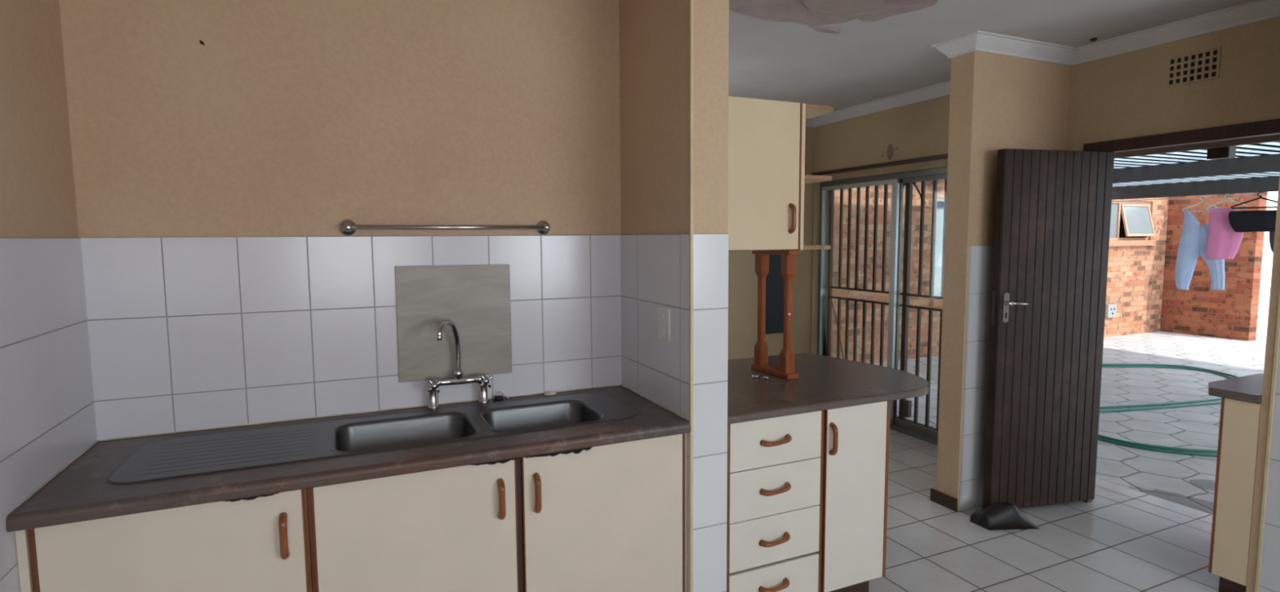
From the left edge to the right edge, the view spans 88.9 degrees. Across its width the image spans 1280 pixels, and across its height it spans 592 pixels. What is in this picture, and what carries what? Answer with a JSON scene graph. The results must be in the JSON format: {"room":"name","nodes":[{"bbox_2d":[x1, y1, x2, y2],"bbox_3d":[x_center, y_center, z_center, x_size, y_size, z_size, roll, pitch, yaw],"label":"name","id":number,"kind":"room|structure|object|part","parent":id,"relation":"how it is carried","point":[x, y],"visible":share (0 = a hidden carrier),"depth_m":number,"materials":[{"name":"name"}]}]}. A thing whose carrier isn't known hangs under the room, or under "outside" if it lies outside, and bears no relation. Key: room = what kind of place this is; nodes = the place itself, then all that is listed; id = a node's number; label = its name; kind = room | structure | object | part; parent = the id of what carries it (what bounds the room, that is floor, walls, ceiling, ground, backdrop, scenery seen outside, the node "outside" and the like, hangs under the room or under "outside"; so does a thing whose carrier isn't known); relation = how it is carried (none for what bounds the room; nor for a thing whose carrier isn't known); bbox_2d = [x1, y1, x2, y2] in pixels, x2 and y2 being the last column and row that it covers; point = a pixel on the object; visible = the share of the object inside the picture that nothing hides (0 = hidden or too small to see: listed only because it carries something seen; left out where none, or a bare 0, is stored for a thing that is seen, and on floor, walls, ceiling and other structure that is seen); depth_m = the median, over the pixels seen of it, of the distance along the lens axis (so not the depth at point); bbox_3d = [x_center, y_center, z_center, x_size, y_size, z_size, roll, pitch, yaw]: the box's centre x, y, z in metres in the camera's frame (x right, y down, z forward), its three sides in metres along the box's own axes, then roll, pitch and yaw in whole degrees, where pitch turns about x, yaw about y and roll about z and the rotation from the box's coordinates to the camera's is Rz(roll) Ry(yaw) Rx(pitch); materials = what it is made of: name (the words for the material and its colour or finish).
{"room":"kitchen","nodes":[
{"label":"kitchen","id":0,"kind":"room"},
{"bbox_2d":[0,0,97,591],"bbox_3d":[-0.910,0.272,-0.054,0.161,2.680,5.106,-3,6,-24],"label":"wall","id":1,"kind":"structure","parent":0,"point":[47,415],"depth_m":1.83,"materials":[{"name":"paint"}]},
{"bbox_2d":[58,0,622,441],"bbox_3d":[-0.987,0.032,2.612,1.920,2.680,0.162,-3,6,-24],"label":"wall","id":2,"kind":"structure","parent":0,"point":[221,149],"depth_m":2.42,"materials":[{"name":"paint"}]},
{"bbox_2d":[339,219,550,235],"bbox_3d":[-0.742,-0.272,2.583,0.816,0.060,0.066,-3,6,-24],"label":"towel rail","id":3,"kind":"object","parent":2,"relation":"attached to","point":[347,227],"visible":1,"depth_m":2.53,"materials":[{"name":"silver metal"}]},
{"bbox_3d":[-0.735,-0.270,2.567,0.756,0.019,0.019,-3,6,-24],"label":"rail","id":4,"kind":"part","parent":3,"relation":"part of","materials":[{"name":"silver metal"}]},
{"bbox_2d":[395,264,511,382],"bbox_3d":[-0.745,0.103,2.640,0.447,0.459,0.010,-3,6,-24],"label":"backsplash panel","id":5,"kind":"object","parent":2,"relation":"attached to","point":[476,298],"depth_m":2.63,"materials":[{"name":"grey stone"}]},
{"bbox_2d":[618,0,728,591],"bbox_3d":[-0.341,-0.069,3.679,0.162,2.680,2.886,-3,6,-24],"label":"wall pier","id":6,"kind":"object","parent":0,"point":[674,54],"visible":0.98,"depth_m":2.43,"materials":[{"name":"paint"}]},
{"bbox_2d":[657,306,670,342],"bbox_3d":[0.092,0.108,2.535,0.010,0.128,0.102,-3,6,-24],"label":"light switch","id":7,"kind":"object","parent":6,"relation":"attached to","point":[664,313],"visible":1,"depth_m":2.52,"materials":[{"name":"white plastic"}]},
{"bbox_2d":[727,95,802,250],"bbox_3d":[0.391,-0.541,2.977,0.637,0.663,0.366,-3,6,-24],"label":"upper cabinet","id":8,"kind":"object","parent":6,"relation":"attached to","point":[765,135],"visible":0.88,"depth_m":2.89,"materials":[{"name":"beige laminate"}]},
{"bbox_3d":[0.691,-0.351,2.950,0.022,0.139,0.040,-3,6,-24],"label":"handle","id":9,"kind":"part","parent":8,"relation":"part of","materials":[{"name":"brown wood"}]},
{"bbox_2d":[800,102,833,249],"bbox_3d":[0.769,-0.561,3.172,0.212,0.663,0.320,-3,6,-24],"label":"shelf unit","id":10,"kind":"object","parent":8,"relation":"attached to","point":[809,111],"visible":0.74,"depth_m":3.01,"materials":[{"name":"beige laminate"}]},
{"bbox_3d":[0.681,-0.557,3.134,0.020,0.663,0.318,-3,6,-24],"label":"panel","id":11,"kind":"part","parent":10,"relation":"part of","materials":[{"name":"beige laminate"}]},
{"bbox_3d":[0.779,-0.240,3.206,0.190,0.018,0.318,-3,6,-24],"label":"shelf","id":12,"kind":"part","parent":10,"relation":"part of","materials":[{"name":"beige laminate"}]},
{"bbox_3d":[0.777,-0.564,3.177,0.190,0.018,0.318,-3,6,-24],"label":"shelf","id":13,"kind":"part","parent":10,"relation":"part of","materials":[{"name":"beige laminate"}]},
{"bbox_3d":[0.775,-0.880,3.148,0.190,0.018,0.318,-3,6,-24],"label":"shelf","id":14,"kind":"part","parent":10,"relation":"part of","materials":[{"name":"beige laminate"}]},
{"bbox_2d":[728,126,813,359],"bbox_3d":[0.452,-0.256,5.692,2.944,2.680,0.150,-3,6,-24],"label":"wall","id":15,"kind":"structure","parent":0,"point":[742,276],"depth_m":5.99,"materials":[{"name":"paint"}]},
{"bbox_2d":[764,254,784,333],"bbox_3d":[1.248,-0.204,5.955,0.296,1.096,0.034,-3,6,-24],"label":"wall panel","id":16,"kind":"object","parent":15,"relation":"attached to","point":[775,280],"visible":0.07,"depth_m":5.95,"materials":[{"name":"black"}]},
{"bbox_3d":[1.248,-0.204,5.955,0.296,1.096,0.034,-3,6,-24],"label":"panel frame","id":17,"kind":"part","parent":16,"relation":"part of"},
{"bbox_2d":[728,0,1255,111],"bbox_3d":[0.886,-1.297,1.829,5.220,0.116,7.400,-3,6,-24],"label":"ceiling","id":18,"kind":"structure","parent":0,"point":[837,54],"depth_m":3.48,"materials":[{"name":"paint"}]},
{"bbox_2d":[831,179,1168,363],"bbox_3d":[5.094,-0.470,9.401,8.570,2.480,0.420,-3,6,-24],"label":"wall","id":19,"kind":"structure","parent":0,"point":[1135,273],"depth_m":8.70,"materials":[{"name":"brick"}]},
{"bbox_2d":[930,197,944,306],"bbox_3d":[4.475,-0.617,9.023,1.215,1.450,0.125,-3,6,-24],"label":"window","id":20,"kind":"structure","parent":19,"relation":"in","point":[934,302],"depth_m":8.81,"materials":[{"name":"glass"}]},
{"bbox_3d":[4.489,0.062,9.063,1.215,0.089,0.080,-3,6,-24],"label":"sill","id":21,"kind":"part","parent":20,"relation":"part of","materials":[{"name":"brick"}]},
{"bbox_2d":[934,200,944,270],"bbox_3d":[4.173,-0.728,8.995,0.420,1.160,0.036,-3,6,-24],"label":"curtain","id":22,"kind":"object","parent":20,"relation":"hanging from","point":[940,207],"visible":0.39,"depth_m":8.95,"materials":[{"name":"white fabric"}]},
{"bbox_2d":[1105,303,1116,317],"bbox_3d":[7.502,0.236,10.422,0.283,0.215,0.052,-3,6,-24],"label":"socket","id":23,"kind":"object","parent":19,"relation":"attached to","point":[1110,309],"visible":0.97,"depth_m":10.40,"materials":[{"name":"plastic"}]},
{"bbox_2d":[1109,200,1155,246],"bbox_3d":[7.716,-1.161,10.417,1.680,0.720,0.169,-3,6,-24],"label":"window","id":24,"kind":"structure","parent":19,"relation":"in","point":[1137,220],"depth_m":10.50,"materials":[{"name":"beige paint"}]},
{"bbox_3d":[7.325,-1.193,10.306,0.700,0.550,0.006,-3,6,-24],"label":"glass pane","id":25,"kind":"part","parent":24,"relation":"part of","materials":[{"name":"clear glass"}]},
{"bbox_3d":[7.718,-0.846,10.444,1.680,0.089,0.080,-3,6,-24],"label":"sill","id":26,"kind":"part","parent":24,"relation":"part of","materials":[{"name":"brick"}]},
{"bbox_3d":[8.057,-1.227,10.554,0.740,0.523,0.148,-3,6,-24],"label":"open sash","id":27,"kind":"part","parent":24,"relation":"part of","materials":[{"name":"glass"}]},
{"bbox_3d":[8.057,-1.227,10.554,0.670,0.450,0.109,-3,6,-24],"label":"glass pane","id":28,"kind":"part","parent":24,"relation":"part of","materials":[{"name":"clear glass"}]},
{"bbox_2d":[936,50,1071,511],"bbox_3d":[2.177,-0.105,3.904,0.815,2.680,0.157,-3,6,-24],"label":"wall","id":29,"kind":"structure","parent":0,"point":[997,102],"depth_m":3.73,"materials":[{"name":"beige paint"}]},
{"bbox_2d":[929,488,957,511],"bbox_3d":[1.801,1.208,3.868,0.013,0.075,0.183,-3,6,-24],"label":"baseboard","id":30,"kind":"structure","parent":29,"relation":"attached to","point":[940,498],"depth_m":3.86,"materials":[{"name":"brown wood"}]},
{"bbox_2d":[868,428,1219,591],"bbox_3d":[1.008,1.448,2.124,5.450,0.080,7.400,-3,6,-24],"label":"floor","id":31,"kind":"structure","parent":0,"point":[1125,539],"depth_m":3.39,"materials":[{"name":"tile"}]},
{"bbox_2d":[14,488,312,591],"bbox_3d":[-1.384,0.984,2.065,0.653,0.886,0.660,-3,6,-24],"label":"base cabinet","id":32,"kind":"object","parent":31,"relation":"on","point":[262,544],"visible":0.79,"depth_m":1.78,"materials":[{"name":"beige laminate"}]},
{"bbox_3d":[-1.018,0.691,1.864,0.022,0.139,0.040,-3,6,-24],"label":"handle","id":33,"kind":"part","parent":32,"relation":"part of","materials":[{"name":"brown wood"}]},
{"bbox_2d":[307,433,686,591],"bbox_3d":[-0.514,0.943,2.455,1.251,0.886,0.660,-3,6,-24],"label":"base cabinet","id":34,"kind":"object","parent":31,"relation":"on","point":[611,517],"visible":0.87,"depth_m":2.16,"materials":[{"name":"beige laminate"}]},
{"bbox_2d":[5,385,690,532],"bbox_3d":[-0.819,0.502,2.285,1.907,0.057,0.656,-3,6,-24],"label":"countertop","id":35,"kind":"structure","parent":34,"relation":"on","point":[81,491],"depth_m":1.95,"materials":[{"name":"laminate"}]},
{"bbox_2d":[106,391,638,484],"bbox_3d":[-0.823,0.548,2.329,1.645,0.167,0.460,-3,6,-24],"label":"sink","id":36,"kind":"object","parent":35,"relation":"in","point":[183,455],"visible":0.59,"depth_m":2.33,"materials":[{"name":"silver metal"}]},
{"bbox_2d":[426,319,493,408],"bbox_3d":[-0.705,0.267,2.555,0.254,0.360,0.164,-3,6,-24],"label":"mixer tap","id":37,"kind":"object","parent":35,"relation":"on","point":[458,379],"visible":1,"depth_m":2.59,"materials":[{"name":"silver metal"}]},
{"bbox_3d":[-0.804,0.348,2.542,0.055,0.055,0.052,-3,6,-24],"label":"cross handle","id":38,"kind":"part","parent":37,"relation":"part of","materials":[{"name":"silver metal"}]},
{"bbox_3d":[-0.740,0.198,2.528,0.026,0.218,0.178,0,5,9],"label":"spout","id":39,"kind":"part","parent":37,"relation":"part of","materials":[{"name":"silver metal"}]},
{"bbox_3d":[-0.623,0.340,2.623,0.055,0.055,0.052,-3,6,-24],"label":"cross handle","id":40,"kind":"part","parent":37,"relation":"part of","materials":[{"name":"silver metal"}]},
{"bbox_2d":[493,391,512,400],"bbox_3d":[-0.572,0.415,2.724,0.078,0.033,0.039,-3,6,-24],"label":"stopper","id":41,"kind":"object","parent":35,"relation":"on","point":[498,397],"visible":1,"depth_m":2.71,"materials":[{"name":"black rubber"}]},
{"bbox_2d":[543,391,555,395],"bbox_3d":[-0.387,0.416,2.804,0.054,0.015,0.054,-3,6,-24],"label":"plug","id":42,"kind":"object","parent":35,"relation":"on","point":[549,393],"visible":1,"depth_m":2.79,"materials":[{"name":"white plastic"}]},
{"bbox_3d":[-0.683,0.931,2.063,0.592,0.778,0.016,-3,6,-24],"label":"door","id":43,"kind":"part","parent":34,"relation":"part of","materials":[{"name":"beige laminate"}]},
{"bbox_3d":[-0.450,0.664,2.118,0.022,0.139,0.040,-3,6,-24],"label":"handle","id":44,"kind":"part","parent":34,"relation":"part of","materials":[{"name":"brown wood"}]},
{"bbox_3d":[-0.405,0.917,2.201,0.018,0.783,0.020,-3,6,-24],"label":"post","id":45,"kind":"part","parent":34,"relation":"part of","materials":[{"name":"brown wood"}]},
{"bbox_3d":[-0.340,0.659,2.167,0.022,0.139,0.040,-3,6,-24],"label":"handle","id":46,"kind":"part","parent":34,"relation":"part of","materials":[{"name":"brown wood"}]},
{"bbox_3d":[-0.115,0.904,2.317,0.594,0.778,0.016,-3,6,-24],"label":"door","id":47,"kind":"part","parent":34,"relation":"part of","materials":[{"name":"beige laminate"}]},
{"bbox_2d":[726,410,824,591],"bbox_3d":[0.374,0.885,2.997,0.478,0.893,0.922,-3,6,-24],"label":"drawers","id":48,"kind":"object","parent":31,"relation":"on","point":[775,465],"visible":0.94,"depth_m":2.60,"materials":[{"name":"beige laminate"}]},
{"bbox_3d":[0.543,1.171,2.639,0.436,0.179,0.018,-3,6,-24],"label":"drawer","id":49,"kind":"part","parent":48,"relation":"part of","materials":[{"name":"beige laminate"}]},
{"bbox_3d":[0.543,1.163,2.612,0.146,0.033,0.039,-3,6,-24],"label":"handle","id":50,"kind":"part","parent":48,"relation":"part of","materials":[{"name":"brown wood"}]},
{"bbox_3d":[0.542,0.972,2.621,0.436,0.196,0.018,-3,6,-24],"label":"drawer","id":51,"kind":"part","parent":48,"relation":"part of","materials":[{"name":"beige laminate"}]},
{"bbox_3d":[0.541,0.971,2.594,0.146,0.033,0.039,-3,6,-24],"label":"handle","id":52,"kind":"part","parent":48,"relation":"part of","materials":[{"name":"brown wood"}]},
{"bbox_3d":[0.540,0.771,2.603,0.436,0.199,0.018,-3,6,-24],"label":"drawer","id":53,"kind":"part","parent":48,"relation":"part of","materials":[{"name":"beige laminate"}]},
{"bbox_3d":[0.539,0.571,2.585,0.436,0.195,0.018,-3,6,-24],"label":"drawer","id":54,"kind":"part","parent":48,"relation":"part of","materials":[{"name":"beige laminate"}]},
{"bbox_3d":[0.540,0.764,2.576,0.146,0.033,0.039,-3,6,-24],"label":"handle","id":55,"kind":"part","parent":48,"relation":"part of","materials":[{"name":"brown wood"}]},
{"bbox_3d":[0.539,0.568,2.558,0.146,0.033,0.039,-3,6,-24],"label":"handle","id":56,"kind":"part","parent":48,"relation":"part of","materials":[{"name":"brown wood"}]},
{"bbox_2d":[727,352,929,424],"bbox_3d":[0.686,0.403,3.149,1.234,0.034,0.997,-3,6,-24],"label":"countertop","id":57,"kind":"structure","parent":48,"relation":"on","point":[823,383],"depth_m":2.91,"materials":[{"name":"laminate"}]},
{"bbox_2d":[751,374,759,377],"bbox_3d":[0.549,0.383,3.104,0.034,0.015,0.028,4,6,37],"label":"metal fitting","id":58,"kind":"object","parent":57,"relation":"on","point":[753,375],"visible":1,"depth_m":3.10,"materials":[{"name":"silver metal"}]},
{"bbox_2d":[751,249,800,379],"bbox_3d":[0.656,0.077,3.185,0.064,0.608,0.310,-3,6,-24],"label":"wooden support post","id":59,"kind":"object","parent":57,"relation":"on","point":[787,355],"visible":0.95,"depth_m":3.10,"materials":[{"name":"orange wood"}]},
{"bbox_3d":[0.612,0.068,3.283,0.053,0.558,0.053,-3,6,-24],"label":"leg","id":60,"kind":"part","parent":59,"relation":"part of","materials":[{"name":"orange wood"}]},
{"bbox_3d":[0.658,0.367,3.211,0.064,0.026,0.310,-3,6,-24],"label":"rail","id":61,"kind":"part","parent":59,"relation":"part of","materials":[{"name":"orange wood"}]},
{"bbox_3d":[0.654,-0.213,3.158,0.064,0.024,0.310,-3,6,-24],"label":"rail","id":62,"kind":"part","parent":59,"relation":"part of","materials":[{"name":"orange wood"}]},
{"bbox_3d":[0.700,0.085,3.087,0.053,0.558,0.053,-3,6,-24],"label":"leg","id":63,"kind":"part","parent":59,"relation":"part of","materials":[{"name":"orange wood"}]},
{"bbox_2d":[821,400,890,591],"bbox_3d":[0.750,0.868,3.165,0.344,0.893,0.924,-3,6,-24],"label":"base cabinet","id":64,"kind":"object","parent":31,"relation":"on","point":[856,437],"visible":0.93,"depth_m":2.77,"materials":[{"name":"beige laminate"}]},
{"bbox_3d":[0.796,0.590,2.675,0.022,0.139,0.040,-3,6,-24],"label":"handle","id":65,"kind":"part","parent":64,"relation":"part of","materials":[{"name":"brown wood"}]},
{"bbox_2d":[969,502,1039,529],"bbox_3d":[2.014,1.201,3.590,0.334,0.134,0.108,0,5,2],"label":"door stop","id":66,"kind":"object","parent":31,"relation":"on","point":[1004,515],"visible":1,"depth_m":3.56,"materials":[{"name":"black rubber"}]},
{"bbox_2d":[1208,397,1261,591],"bbox_3d":[2.805,0.877,2.923,0.551,0.892,0.132,-3,6,-24],"label":"base cabinet","id":67,"kind":"object","parent":31,"relation":"on","point":[1239,420],"visible":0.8,"depth_m":2.81,"materials":[{"name":"beige laminate"}]},
{"bbox_2d":[1208,373,1263,404],"bbox_3d":[2.776,0.411,2.924,0.566,0.036,0.233,-3,6,-24],"label":"countertop","id":68,"kind":"structure","parent":67,"relation":"on","point":[1248,388],"depth_m":2.84,"materials":[{"name":"laminate"}]},
{"bbox_2d":[810,16,1279,354],"bbox_3d":[3.193,-0.023,2.917,0.231,2.680,7.180,-3,6,-24],"label":"wall","id":69,"kind":"structure","parent":0,"point":[1124,95],"depth_m":3.64,"materials":[{"name":"beige paint"}]},
{"bbox_2d":[811,154,947,175],"bbox_3d":[2.005,-1.046,5.151,0.030,0.028,1.976,-3,6,-24],"label":"rail","id":70,"kind":"object","parent":69,"relation":"attached to","point":[943,156],"visible":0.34,"depth_m":5.22,"materials":[{"name":"brown wood"}]},
{"bbox_2d":[817,159,947,445],"bbox_3d":[2.088,0.034,5.315,0.152,2.149,1.895,-3,6,-24],"label":"door","id":71,"kind":"structure","parent":69,"relation":"in","point":[896,175],"depth_m":5.36,"materials":[{"name":"grey metal"}]},
{"bbox_3d":[1.891,0.017,5.771,0.006,1.935,0.848,-3,6,-24],"label":"glass pane","id":72,"kind":"part","parent":71,"relation":"part of","materials":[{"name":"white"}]},
{"bbox_3d":[1.900,0.026,5.751,0.026,2.018,0.913,-3,6,-24],"label":"sliding sash","id":73,"kind":"part","parent":71,"relation":"part of","materials":[{"name":"metal"}]},
{"bbox_2d":[827,178,946,431],"bbox_3d":[2.193,0.049,5.362,0.047,2.110,1.882,-3,6,-24],"label":"security gate","id":74,"kind":"object","parent":71,"relation":"attached to","point":[904,406],"visible":0.54,"depth_m":5.52,"materials":[{"name":"black metal"}]},
{"bbox_3d":[1.812,-0.025,6.210,0.032,2.110,0.018,-3,6,-24],"label":"post","id":75,"kind":"part","parent":74,"relation":"part of","materials":[{"name":"black metal"}]},
{"bbox_3d":[2.197,-0.012,5.352,0.022,0.018,1.870,-3,6,-24],"label":"rail","id":76,"kind":"part","parent":74,"relation":"part of","materials":[{"name":"black metal"}]},
{"bbox_3d":[2.197,0.083,5.361,0.022,0.018,1.870,-3,6,-24],"label":"rail","id":77,"kind":"part","parent":74,"relation":"part of","materials":[{"name":"black metal"}]},
{"bbox_3d":[2.190,0.048,5.374,0.032,2.110,0.044,-3,6,-24],"label":"post","id":78,"kind":"part","parent":74,"relation":"part of","materials":[{"name":"black metal"}]},
{"bbox_3d":[2.204,1.032,5.446,0.022,0.018,1.870,-3,6,-24],"label":"rail","id":79,"kind":"part","parent":74,"relation":"part of","materials":[{"name":"black metal"}]},
{"bbox_3d":[2.307,0.096,4.950,0.026,2.018,0.978,-3,6,-24],"label":"sliding sash","id":80,"kind":"part","parent":71,"relation":"part of","materials":[{"name":"grey metal"}]},
{"bbox_2d":[805,0,1279,127],"bbox_3d":[1.300,-1.360,3.403,2.716,0.080,4.530,-3,6,-24],"label":"trim","id":81,"kind":"structure","parent":69,"relation":"attached to","point":[1255,11],"depth_m":3.61,"materials":[{"name":"paint"}]},
{"bbox_2d":[982,118,1279,508],"bbox_3d":[2.527,0.223,3.307,0.773,2.129,1.097,-3,6,-24],"label":"door","id":82,"kind":"structure","parent":69,"relation":"in","point":[1052,219],"depth_m":3.67,"materials":[{"name":"brown wood"}]},
{"bbox_3d":[2.322,0.203,3.722,0.735,2.027,0.040,-2,5,-14],"label":"ledge frame","id":83,"kind":"part","parent":82,"relation":"part of","materials":[{"name":"brown wood"}]},
{"bbox_3d":[1.960,0.067,3.621,0.008,0.190,0.022,-2,5,-14],"label":"latch plate","id":84,"kind":"part","parent":82,"relation":"part of","materials":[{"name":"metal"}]},
{"bbox_3d":[2.024,0.066,3.576,0.036,0.164,0.047,-3,6,-24],"label":"lock plate","id":85,"kind":"part","parent":82,"relation":"part of","materials":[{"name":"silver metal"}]},
{"bbox_3d":[2.079,0.043,3.568,0.113,0.020,0.017,-2,5,-13],"label":"lever handle","id":86,"kind":"part","parent":82,"relation":"part of","materials":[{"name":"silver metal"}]},
{"bbox_3d":[2.859,0.208,3.447,0.052,2.129,1.080,-3,6,-24],"label":"frame","id":87,"kind":"part","parent":82,"relation":"part of","materials":[{"name":"brown wood"}]},
{"bbox_2d":[1165,46,1221,87],"bbox_3d":[2.826,-1.167,3.334,0.006,0.152,0.228,-3,6,-24],"label":"air vent","id":88,"kind":"object","parent":69,"relation":"in","point":[1202,65],"visible":1,"depth_m":3.33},
{"bbox_2d":[1160,191,1267,341],"bbox_3d":[9.183,-0.509,10.490,0.220,2.310,1.193,-3,6,-24],"label":"wall","id":89,"kind":"structure","parent":0,"point":[1231,313],"depth_m":10.38,"materials":[{"name":"brick"}]},
{"bbox_2d":[1245,174,1279,591],"bbox_3d":[3.033,0.032,2.318,0.561,2.680,1.015,-3,6,-24],"label":"wall","id":90,"kind":"structure","parent":0,"point":[1264,561],"depth_m":2.69,"materials":[{"name":"beige paint"}]},
{"label":"outside","id":91,"kind":"structure","parent":0,"visible":0},
{"bbox_2d":[874,309,1268,514],"bbox_3d":[14.785,0.803,8.957,25.790,0.100,28.000,-3,6,-24],"label":"ground","id":92,"kind":"structure","parent":91,"point":[1187,480],"depth_m":6.29,"materials":[{"name":"grey concrete"}]},
{"bbox_2d":[943,133,1279,199],"bbox_3d":[5.686,-0.089,5.646,6.510,2.388,6.800,-3,6,-24],"label":"carport roof","id":93,"kind":"structure","parent":92,"relation":"on","point":[1184,170],"depth_m":6.50,"materials":[{"name":"white"}]},
{"bbox_2d":[1111,192,1277,201],"bbox_3d":[6.097,-1.043,6.601,0.008,0.055,5.150,-3,6,-24],"label":"washing line","id":94,"kind":"object","parent":93,"relation":"attached to","point":[1265,193],"visible":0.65,"depth_m":6.93,"materials":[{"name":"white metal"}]},
{"bbox_2d":[1181,195,1220,211],"bbox_3d":[5.962,-0.976,6.911,0.342,0.177,0.026,4,7,42],"label":"clothes hanger","id":95,"kind":"object","parent":94,"relation":"hanging from","point":[1207,203],"visible":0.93,"depth_m":6.92,"materials":[{"name":"white metal"}]},
{"bbox_2d":[1174,209,1225,289],"bbox_3d":[5.979,-0.492,6.943,0.413,0.862,0.113,4,7,38],"label":"trousers","id":96,"kind":"object","parent":95,"relation":"hanging from","point":[1193,239],"visible":0.91,"depth_m":6.95,"materials":[{"name":"blue fabric"}]},
{"bbox_2d":[1204,193,1248,209],"bbox_3d":[6.049,-0.972,6.717,0.342,0.160,0.026,4,7,42],"label":"clothes hanger","id":97,"kind":"object","parent":94,"relation":"hanging from","point":[1227,197],"visible":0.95,"depth_m":6.72,"materials":[{"name":"white metal"}]},
{"bbox_2d":[1205,208,1243,259],"bbox_3d":[6.054,-0.644,6.745,0.278,0.528,0.099,3,6,34],"label":"shirt","id":98,"kind":"object","parent":97,"relation":"hanging from","point":[1223,242],"visible":0.84,"depth_m":6.73,"materials":[{"name":"pink fabric"}]},
{"bbox_2d":[1230,191,1277,208],"bbox_3d":[6.160,-0.953,6.472,0.440,0.164,0.026,4,7,41],"label":"clothes hanger","id":99,"kind":"object","parent":94,"relation":"hanging from","point":[1260,196],"visible":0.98,"depth_m":6.49,"materials":[{"name":"black plastic"}]},
{"bbox_2d":[1228,209,1276,231],"bbox_3d":[6.174,-0.743,6.479,0.495,0.216,0.107,4,7,43],"label":"garment","id":100,"kind":"object","parent":99,"relation":"hanging from","point":[1239,220],"visible":0.92,"depth_m":6.49,"materials":[{"name":"fabric"}]},
{"bbox_2d":[1206,146,1235,159],"bbox_3d":[3.161,-0.855,3.540,0.070,0.214,0.100,-3,6,-24],"label":"bracket","id":101,"kind":"object","parent":93,"relation":"attached to","point":[1229,152],"visible":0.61,"depth_m":3.52,"materials":[{"name":"brown wood"}]},
{"bbox_2d":[1269,231,1275,252],"bbox_3d":[6.391,-0.585,6.463,0.067,0.395,0.234,-5,7,-44],"label":"garment","id":102,"kind":"object","parent":93,"relation":"hanging from","point":[1272,234],"visible":0.36,"depth_m":6.51,"materials":[{"name":"fabric"}]},
{"bbox_2d":[1097,477,1211,514],"bbox_3d":[3.261,1.272,3.760,0.006,0.049,1.550,-3,6,-24],"label":"step","id":103,"kind":"structure","parent":92,"relation":"on","point":[1097,477],"depth_m":3.99,"materials":[{"name":"grey tile"}]},
{"bbox_2d":[1097,363,1238,456],"bbox_3d":[5.178,1.020,6.565,2.755,0.022,3.841,1,5,15],"label":"garden hose","id":104,"kind":"object","parent":92,"relation":"on","point":[1145,446],"visible":0.39,"depth_m":6.18,"materials":[{"name":"green rubber"}]},
{"bbox_2d":[1257,208,1276,311],"bbox_3d":[14.689,-0.866,14.614,13.200,2.210,0.300,-3,6,-24],"label":"wall","id":105,"kind":"structure","parent":92,"relation":"on","point":[1267,258],"depth_m":13.93,"materials":[{"name":"paint"}]}
]}

